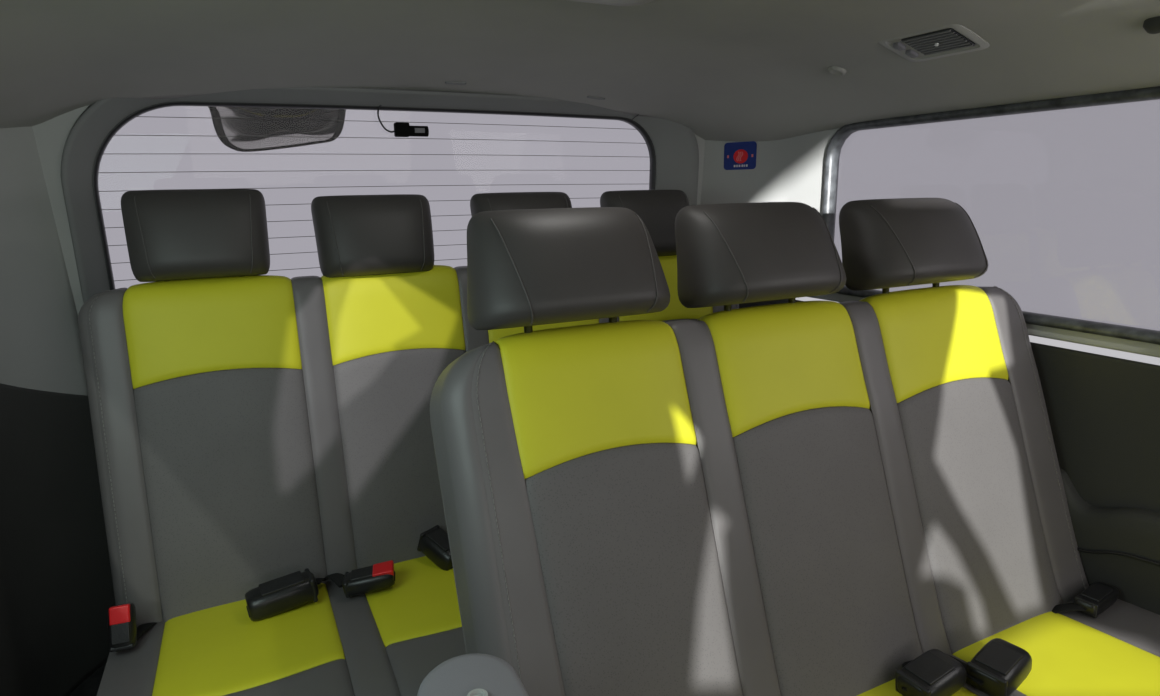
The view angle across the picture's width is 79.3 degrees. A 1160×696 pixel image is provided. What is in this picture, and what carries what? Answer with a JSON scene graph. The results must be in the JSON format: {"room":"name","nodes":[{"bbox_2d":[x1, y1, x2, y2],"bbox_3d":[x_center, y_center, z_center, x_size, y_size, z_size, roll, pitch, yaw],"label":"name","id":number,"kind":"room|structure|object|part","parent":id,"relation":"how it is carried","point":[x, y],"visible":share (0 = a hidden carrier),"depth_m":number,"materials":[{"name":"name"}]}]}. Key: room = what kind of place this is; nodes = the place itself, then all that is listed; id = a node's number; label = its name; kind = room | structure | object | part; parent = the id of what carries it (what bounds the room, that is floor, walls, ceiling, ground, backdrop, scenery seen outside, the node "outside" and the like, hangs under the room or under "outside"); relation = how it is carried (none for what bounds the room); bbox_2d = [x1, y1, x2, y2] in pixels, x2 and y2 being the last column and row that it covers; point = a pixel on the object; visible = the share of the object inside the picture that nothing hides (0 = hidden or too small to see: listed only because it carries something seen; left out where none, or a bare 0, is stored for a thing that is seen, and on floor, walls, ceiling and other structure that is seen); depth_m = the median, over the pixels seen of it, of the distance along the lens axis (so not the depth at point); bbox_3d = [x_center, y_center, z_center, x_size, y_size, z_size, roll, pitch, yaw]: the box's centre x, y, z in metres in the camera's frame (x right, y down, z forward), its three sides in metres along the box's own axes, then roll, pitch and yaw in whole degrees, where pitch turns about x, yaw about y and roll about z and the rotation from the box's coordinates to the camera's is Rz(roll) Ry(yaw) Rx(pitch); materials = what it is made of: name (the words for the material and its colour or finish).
{"room":"vehicle interior","nodes":[
{"label":"vehicle interior","id":0,"kind":"room"},
{"bbox_2d":[0,126,87,395],"bbox_3d":[-0.602,0.077,-0.025,0.178,0.920,3.956,-6,14,-23],"label":"wall","id":1,"kind":"structure","parent":0,"point":[40,343],"depth_m":1.69,"materials":[{"name":"grey plastic"}]},
{"bbox_2d":[0,383,115,695],"bbox_3d":[-0.595,0.801,0.175,0.233,0.900,4.023,-6,14,-22],"label":"trim","id":2,"kind":"structure","parent":1,"relation":"attached to","point":[57,596],"depth_m":1.75,"materials":[{"name":"grey plastic"}]},
{"bbox_2d":[69,662,106,695],"bbox_3d":[0.321,1.079,0.966,2.500,0.040,4.200,-7,14,-25],"label":"floor","id":3,"kind":"structure","parent":0,"point":[89,686],"depth_m":1.84,"materials":[{"name":"carpet"}]},
{"bbox_2d":[78,189,738,695],"bbox_3d":[-0.148,0.257,1.672,1.737,1.265,0.831,-7,14,-25],"label":"seat","id":4,"kind":"object","parent":3,"relation":"on","point":[251,428],"visible":0.4,"depth_m":1.56,"materials":[{"name":"grey fabric"}]},
{"bbox_3d":[-1.011,0.300,1.550,0.076,0.846,0.299,-7,14,-25],"label":"panel","id":5,"kind":"part","parent":4,"relation":"part of","materials":[{"name":"grey leather"}]},
{"bbox_2d":[97,622,164,695],"bbox_3d":[-0.834,0.717,1.307,0.090,0.194,0.605,-7,14,-25],"label":"cushion","id":6,"kind":"object","parent":4,"relation":"on","point":[138,670],"depth_m":1.35,"materials":[{"name":"grey leather"}]},
{"bbox_2d":[108,602,157,651],"bbox_3d":[-0.921,0.558,1.438,0.048,0.115,0.147,-4,13,-12],"label":"belt buckle","id":7,"kind":"object","parent":4,"relation":"on","point":[124,633],"visible":1,"depth_m":1.38,"materials":[{"name":"black plastic"}]},
{"bbox_3d":[-0.906,0.555,1.380,0.032,0.050,0.024,-6,14,-19],"label":"plate","id":8,"kind":"part","parent":7,"relation":"part of","materials":[{"name":"black plastic"}]},
{"bbox_3d":[-0.833,-0.048,1.600,0.341,0.222,0.129,-7,14,-25],"label":"yellow panel","id":9,"kind":"part","parent":4,"relation":"part of","materials":[{"name":"fabric"}]},
{"bbox_3d":[-0.773,0.365,1.582,0.341,0.622,0.153,-7,14,-25],"label":"panel","id":10,"kind":"part","parent":4,"relation":"part of","materials":[{"name":"grey fabric"}]},
{"bbox_2d":[152,583,344,695],"bbox_3d":[-0.688,0.602,1.462,0.330,0.059,0.419,-7,14,-25],"label":"cushion","id":11,"kind":"object","parent":4,"relation":"on","point":[207,644],"depth_m":1.40,"materials":[{"name":"fabric"}]},
{"bbox_2d":[245,568,327,620],"bbox_3d":[-0.643,0.532,1.550,0.181,0.067,0.110,-9,15,-32],"label":"belt buckle","id":12,"kind":"object","parent":4,"relation":"on","point":[274,597],"visible":1,"depth_m":1.50,"materials":[{"name":"black plastic"}]},
{"bbox_3d":[-0.647,0.511,1.518,0.087,0.012,0.049,-9,15,-31],"label":"plate","id":13,"kind":"part","parent":12,"relation":"part of","materials":[{"name":"black plastic"}]},
{"bbox_2d":[223,659,354,695],"bbox_3d":[-0.557,0.728,1.219,0.330,0.203,0.218,-7,14,-25],"label":"cushion","id":14,"kind":"object","parent":4,"relation":"on","point":[303,677],"depth_m":1.29,"materials":[{"name":"fabric"}]},
{"bbox_2d":[325,560,394,597],"bbox_3d":[-0.517,0.525,1.598,0.203,0.064,0.101,3,13,17],"label":"belt buckle","id":15,"kind":"object","parent":4,"relation":"on","point":[378,576],"visible":1,"depth_m":1.56,"materials":[{"name":"black plastic"}]},
{"bbox_3d":[-0.482,0.506,1.579,0.068,0.013,0.043,-4,13,-14],"label":"plate","id":16,"kind":"part","parent":15,"relation":"part of","materials":[{"name":"black plastic"}]},
{"bbox_3d":[-0.471,-0.093,1.772,0.330,0.222,0.129,-7,14,-25],"label":"yellow panel","id":17,"kind":"part","parent":4,"relation":"part of","materials":[{"name":"leather"}]},
{"bbox_3d":[-0.411,0.320,1.755,0.330,0.622,0.153,-7,14,-25],"label":"panel","id":18,"kind":"part","parent":4,"relation":"part of","materials":[{"name":"grey fabric"}]},
{"bbox_2d":[365,556,461,646],"bbox_3d":[-0.325,0.557,1.635,0.330,0.059,0.419,-7,14,-25],"label":"cushion","id":19,"kind":"object","parent":4,"relation":"on","point":[422,604],"depth_m":1.53,"materials":[{"name":"leather"}]},
{"bbox_2d":[385,627,465,695],"bbox_3d":[-0.193,0.683,1.392,0.330,0.203,0.218,-7,14,-25],"label":"cushion","id":20,"kind":"object","parent":4,"relation":"on","point":[410,654],"depth_m":1.36,"materials":[{"name":"grey leather"}]},
{"bbox_2d":[417,525,452,570],"bbox_3d":[-0.352,0.488,1.724,0.079,0.085,0.162,-13,17,-42],"label":"belt buckle","id":21,"kind":"object","parent":4,"relation":"on","point":[434,542],"visible":0.73,"depth_m":1.69,"materials":[{"name":"black plastic"}]},
{"bbox_3d":[-0.333,0.466,1.699,0.065,0.028,0.046,8,16,35],"label":"plate","id":22,"kind":"part","parent":21,"relation":"part of","materials":[{"name":"black plastic"}]},
{"bbox_3d":[-0.117,-0.138,1.941,0.330,0.222,0.129,-7,14,-25],"label":"yellow panel","id":23,"kind":"part","parent":4,"relation":"part of","materials":[{"name":"fabric"}]},
{"bbox_3d":[0.238,-0.182,2.110,0.330,0.222,0.129,-7,14,-25],"label":"yellow panel","id":24,"kind":"part","parent":4,"relation":"part of","materials":[{"name":"leather"}]},
{"bbox_3d":[0.297,0.231,2.092,0.330,0.622,0.153,-7,14,-25],"label":"panel","id":25,"kind":"part","parent":4,"relation":"part of","materials":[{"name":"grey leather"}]},
{"bbox_2d":[417,198,1159,695],"bbox_3d":[0.519,0.388,1.146,1.557,1.220,0.920,-7,14,-25],"label":"seat","id":26,"kind":"object","parent":3,"relation":"on","point":[792,498],"visible":0.98,"depth_m":1.26,"materials":[{"name":"grey leather"}]},
{"bbox_3d":[-0.123,0.416,1.103,0.107,0.813,0.411,-7,14,-25],"label":"panel","id":27,"kind":"part","parent":26,"relation":"part of","materials":[{"name":"grey leather"}]},
{"bbox_3d":[-0.065,0.512,0.734,0.128,0.155,0.430,-7,14,-25],"label":"armrest","id":28,"kind":"part","parent":26,"relation":"part of","materials":[{"name":"grey plastic"}]},
{"bbox_3d":[-0.085,-0.006,1.166,0.014,0.116,0.024,-7,14,-25],"label":"post","id":29,"kind":"part","parent":26,"relation":"part of","materials":[{"name":"metal"}]},
{"bbox_3d":[0.022,0.071,1.208,0.333,0.216,0.164,-7,14,-25],"label":"yellow panel","id":30,"kind":"part","parent":26,"relation":"part of","materials":[{"name":"leather"}]},
{"bbox_3d":[0.059,-0.024,1.234,0.014,0.116,0.024,-7,14,-25],"label":"post","id":31,"kind":"part","parent":26,"relation":"part of","materials":[{"name":"metal"}]},
{"bbox_3d":[0.112,0.472,1.127,0.329,0.588,0.238,-7,14,-25],"label":"panel","id":32,"kind":"part","parent":26,"relation":"part of","materials":[{"name":"grey leather"}]},
{"bbox_3d":[0.283,-0.052,1.341,0.014,0.116,0.024,-7,14,-25],"label":"post","id":33,"kind":"part","parent":26,"relation":"part of","materials":[{"name":"metal"}]},
{"bbox_3d":[0.396,0.025,1.386,0.349,0.216,0.164,-7,14,-25],"label":"yellow panel","id":34,"kind":"part","parent":26,"relation":"part of","materials":[{"name":"fabric"}]},
{"bbox_3d":[0.427,-0.070,1.409,0.014,0.116,0.024,-7,14,-25],"label":"post","id":35,"kind":"part","parent":26,"relation":"part of","materials":[{"name":"metal"}]},
{"bbox_3d":[0.484,0.425,1.305,0.349,0.588,0.238,-7,14,-25],"label":"panel","id":36,"kind":"part","parent":26,"relation":"part of","materials":[{"name":"grey leather"}]},
{"bbox_3d":[0.665,-0.099,1.523,0.014,0.116,0.024,-7,14,-25],"label":"post","id":37,"kind":"part","parent":26,"relation":"part of","materials":[{"name":"metal"}]},
{"bbox_2d":[857,679,977,695],"bbox_3d":[0.593,0.666,1.139,0.349,0.064,0.461,-7,14,-25],"label":"cushion","id":38,"kind":"object","parent":26,"relation":"on","point":[865,687],"depth_m":1.28,"materials":[{"name":"fabric"}]},
{"bbox_2d":[895,649,966,695],"bbox_3d":[0.623,0.591,1.291,0.130,0.064,0.136,-7,14,-25],"label":"belt buckle","id":39,"kind":"object","parent":26,"relation":"on","point":[934,672],"visible":0.98,"depth_m":1.24,"materials":[{"name":"black plastic"}]},
{"bbox_3d":[0.627,0.574,1.255,0.070,0.015,0.055,-7,14,-25],"label":"plate","id":40,"kind":"part","parent":39,"relation":"part of","materials":[{"name":"black plastic"}]},
{"bbox_3d":[0.783,-0.024,1.570,0.368,0.216,0.164,-7,14,-25],"label":"yellow panel","id":41,"kind":"part","parent":26,"relation":"part of","materials":[{"name":"fabric"}]},
{"bbox_3d":[0.872,0.377,1.489,0.368,0.588,0.238,-7,14,-25],"label":"panel","id":42,"kind":"part","parent":26,"relation":"part of","materials":[{"name":"grey leather"}]},
{"bbox_2d":[947,638,1031,695],"bbox_3d":[0.747,0.581,1.320,0.126,0.066,0.170,-7,14,-25],"label":"belt buckle","id":43,"kind":"object","parent":26,"relation":"on","point":[1000,667],"visible":0.94,"depth_m":1.26,"materials":[{"name":"black plastic"}]},
{"bbox_3d":[0.763,0.565,1.275,0.068,0.015,0.053,-10,16,-35],"label":"plate","id":44,"kind":"part","parent":43,"relation":"part of","materials":[{"name":"black plastic"}]},
{"bbox_3d":[1.064,0.269,1.668,0.107,0.813,0.411,-7,14,-25],"label":"panel","id":45,"kind":"part","parent":26,"relation":"part of","materials":[{"name":"grey fabric"}]},
{"bbox_2d":[952,611,1159,695],"bbox_3d":[0.960,0.621,1.314,0.323,0.064,0.461,-7,14,-25],"label":"cushion","id":46,"kind":"object","parent":26,"relation":"on","point":[1071,654],"depth_m":1.36,"materials":[{"name":"fabric"}]},
{"bbox_2d":[1052,582,1118,617],"bbox_3d":[1.096,0.551,1.524,0.171,0.052,0.085,-7,14,-25],"label":"belt buckle","id":47,"kind":"object","parent":26,"relation":"on","point":[1098,597],"visible":0.98,"depth_m":1.50,"materials":[{"name":"black plastic"}]},
{"bbox_3d":[1.119,0.529,1.516,0.074,0.006,0.035,-9,15,-33],"label":"plate","id":48,"kind":"part","parent":47,"relation":"part of","materials":[{"name":"black plastic"}]},
{"bbox_2d":[1059,599,1159,656],"bbox_3d":[1.214,0.671,1.378,0.175,0.183,0.590,-7,14,-25],"label":"cushion","id":49,"kind":"object","parent":26,"relation":"on","point":[1135,626],"depth_m":1.46,"materials":[{"name":"yellow fabric"}]},
{"bbox_2d":[32,105,704,314],"bbox_3d":[-0.448,-0.033,2.267,2.381,1.581,0.074,-7,14,-25],"label":"wall","id":50,"kind":"structure","parent":0,"point":[51,135],"depth_m":1.73,"materials":[{"name":"grey plastic"}]},
{"bbox_2d":[61,87,698,302],"bbox_3d":[-0.443,-0.334,2.221,1.910,0.897,0.136,-7,14,-25],"label":"window","id":51,"kind":"structure","parent":50,"relation":"in","point":[672,146],"depth_m":1.95,"materials":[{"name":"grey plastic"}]},
{"bbox_2d":[208,106,345,151],"bbox_3d":[-0.917,-0.750,2.131,0.426,0.292,0.180,-7,14,-25],"label":"mirror","id":52,"kind":"object","parent":51,"relation":"attached to","point":[310,130],"visible":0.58,"depth_m":2.11,"materials":[{"name":"black plastic"}]},
{"bbox_2d":[377,105,428,136],"bbox_3d":[-0.527,-0.684,2.082,0.145,0.106,0.032,-7,14,-25],"label":"camera","id":53,"kind":"object","parent":51,"relation":"attached to","point":[401,129],"visible":1,"depth_m":2.08,"materials":[{"name":"black plastic"}]},
{"bbox_2d":[0,0,1159,141],"bbox_3d":[0.418,-0.343,0.386,2.325,0.285,3.940,-7,14,-25],"label":"ceiling","id":54,"kind":"structure","parent":0,"point":[722,70],"depth_m":1.58,"materials":[{"name":"grey fabric"}]},
{"bbox_2d":[445,81,465,84],"bbox_3d":[-0.358,-0.763,2.015,0.064,0.008,0.016,-7,14,-25],"label":"clip","id":55,"kind":"object","parent":54,"relation":"attached to","point":[446,82],"visible":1,"depth_m":2.01,"materials":[{"name":"grey plastic"}]},
{"bbox_2d":[587,96,604,99],"bbox_3d":[0.051,-0.795,2.225,0.064,0.011,0.016,-7,14,-25],"label":"clip","id":56,"kind":"object","parent":54,"relation":"attached to","point":[590,97],"visible":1,"depth_m":2.22,"materials":[{"name":"grey plastic"}]},
{"bbox_2d":[568,0,653,5],"bbox_3d":[0.025,-0.619,1.132,0.400,0.026,0.400,-7,14,-25],"label":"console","id":57,"kind":"object","parent":54,"relation":"attached to","point":[605,2],"visible":1,"depth_m":1.33,"materials":[{"name":"grey plastic"}]},
{"bbox_2d":[828,66,846,75],"bbox_3d":[0.667,-0.719,1.816,0.046,0.023,0.048,-7,14,-25],"label":"clip","id":58,"kind":"object","parent":54,"relation":"attached to","point":[834,70],"visible":1,"depth_m":1.81,"materials":[{"name":"grey plastic"}]},
{"bbox_2d":[879,24,989,61],"bbox_3d":[0.771,-0.669,1.534,0.135,0.047,0.200,-7,14,-25],"label":"ceiling vent","id":59,"kind":"object","parent":54,"relation":"attached to","point":[957,36],"visible":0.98,"depth_m":1.52,"materials":[{"name":"grey plastic"}]},
{"bbox_2d":[893,42,905,50],"bbox_3d":[0.722,-0.681,1.581,0.029,0.016,0.016,-7,14,-25],"label":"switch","id":60,"kind":"object","parent":59,"relation":"attached to","point":[897,46],"depth_m":1.58,"materials":[{"name":"grey plastic"}]},
{"bbox_2d":[905,50,917,57],"bbox_3d":[0.760,-0.673,1.602,0.029,0.016,0.016,-7,14,-25],"label":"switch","id":61,"kind":"object","parent":59,"relation":"attached to","point":[908,53],"depth_m":1.60,"materials":[{"name":"grey plastic"}]},
{"bbox_2d":[1143,16,1159,33],"bbox_3d":[1.021,-0.568,1.229,0.036,0.028,0.052,-7,14,-25],"label":"coat hook","id":62,"kind":"object","parent":54,"relation":"attached to","point":[1151,25],"visible":1,"depth_m":1.23,"materials":[{"name":"grey plastic"}]},
{"bbox_2d":[700,128,1159,357],"bbox_3d":[1.407,-0.259,0.951,0.198,0.761,4.022,-8,14,-28],"label":"wall","id":63,"kind":"structure","parent":0,"point":[789,169],"depth_m":2.33,"materials":[{"name":"grey plastic"}]},
{"bbox_2d":[724,141,756,169],"bbox_3d":[0.563,-0.677,2.467,0.124,0.094,0.002,9,16,38],"label":"sticker","id":64,"kind":"object","parent":63,"relation":"attached to","point":[737,155],"visible":1,"depth_m":2.47,"materials":[{"name":"blue paper"}]},
{"bbox_2d":[739,299,1159,512],"bbox_3d":[1.415,0.559,1.131,0.193,0.884,4.019,-8,14,-28],"label":"trim","id":65,"kind":"structure","parent":63,"relation":"attached to","point":[1103,411],"depth_m":1.56,"materials":[{"name":"grey plastic"}]},
{"bbox_2d":[822,86,1159,344],"bbox_3d":[1.239,-0.246,1.331,0.046,0.518,2.057,-7,14,-25],"label":"window","id":66,"kind":"structure","parent":63,"relation":"in","point":[833,151],"depth_m":1.67,"materials":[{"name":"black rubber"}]},
{"bbox_2d":[1060,468,1159,614],"bbox_3d":[1.369,0.672,1.234,0.038,0.590,1.900,-7,14,-25],"label":"trim","id":67,"kind":"structure","parent":63,"relation":"attached to","point":[1133,531],"depth_m":1.53,"materials":[{"name":"grey plastic"}]},
{"bbox_2d":[1077,548,1159,565],"bbox_3d":[1.307,0.499,1.273,0.007,0.074,1.711,-7,14,-25],"label":"trim","id":68,"kind":"structure","parent":63,"relation":"attached to","point":[1078,549],"depth_m":1.53,"materials":[{"name":"black plastic"}]}
]}

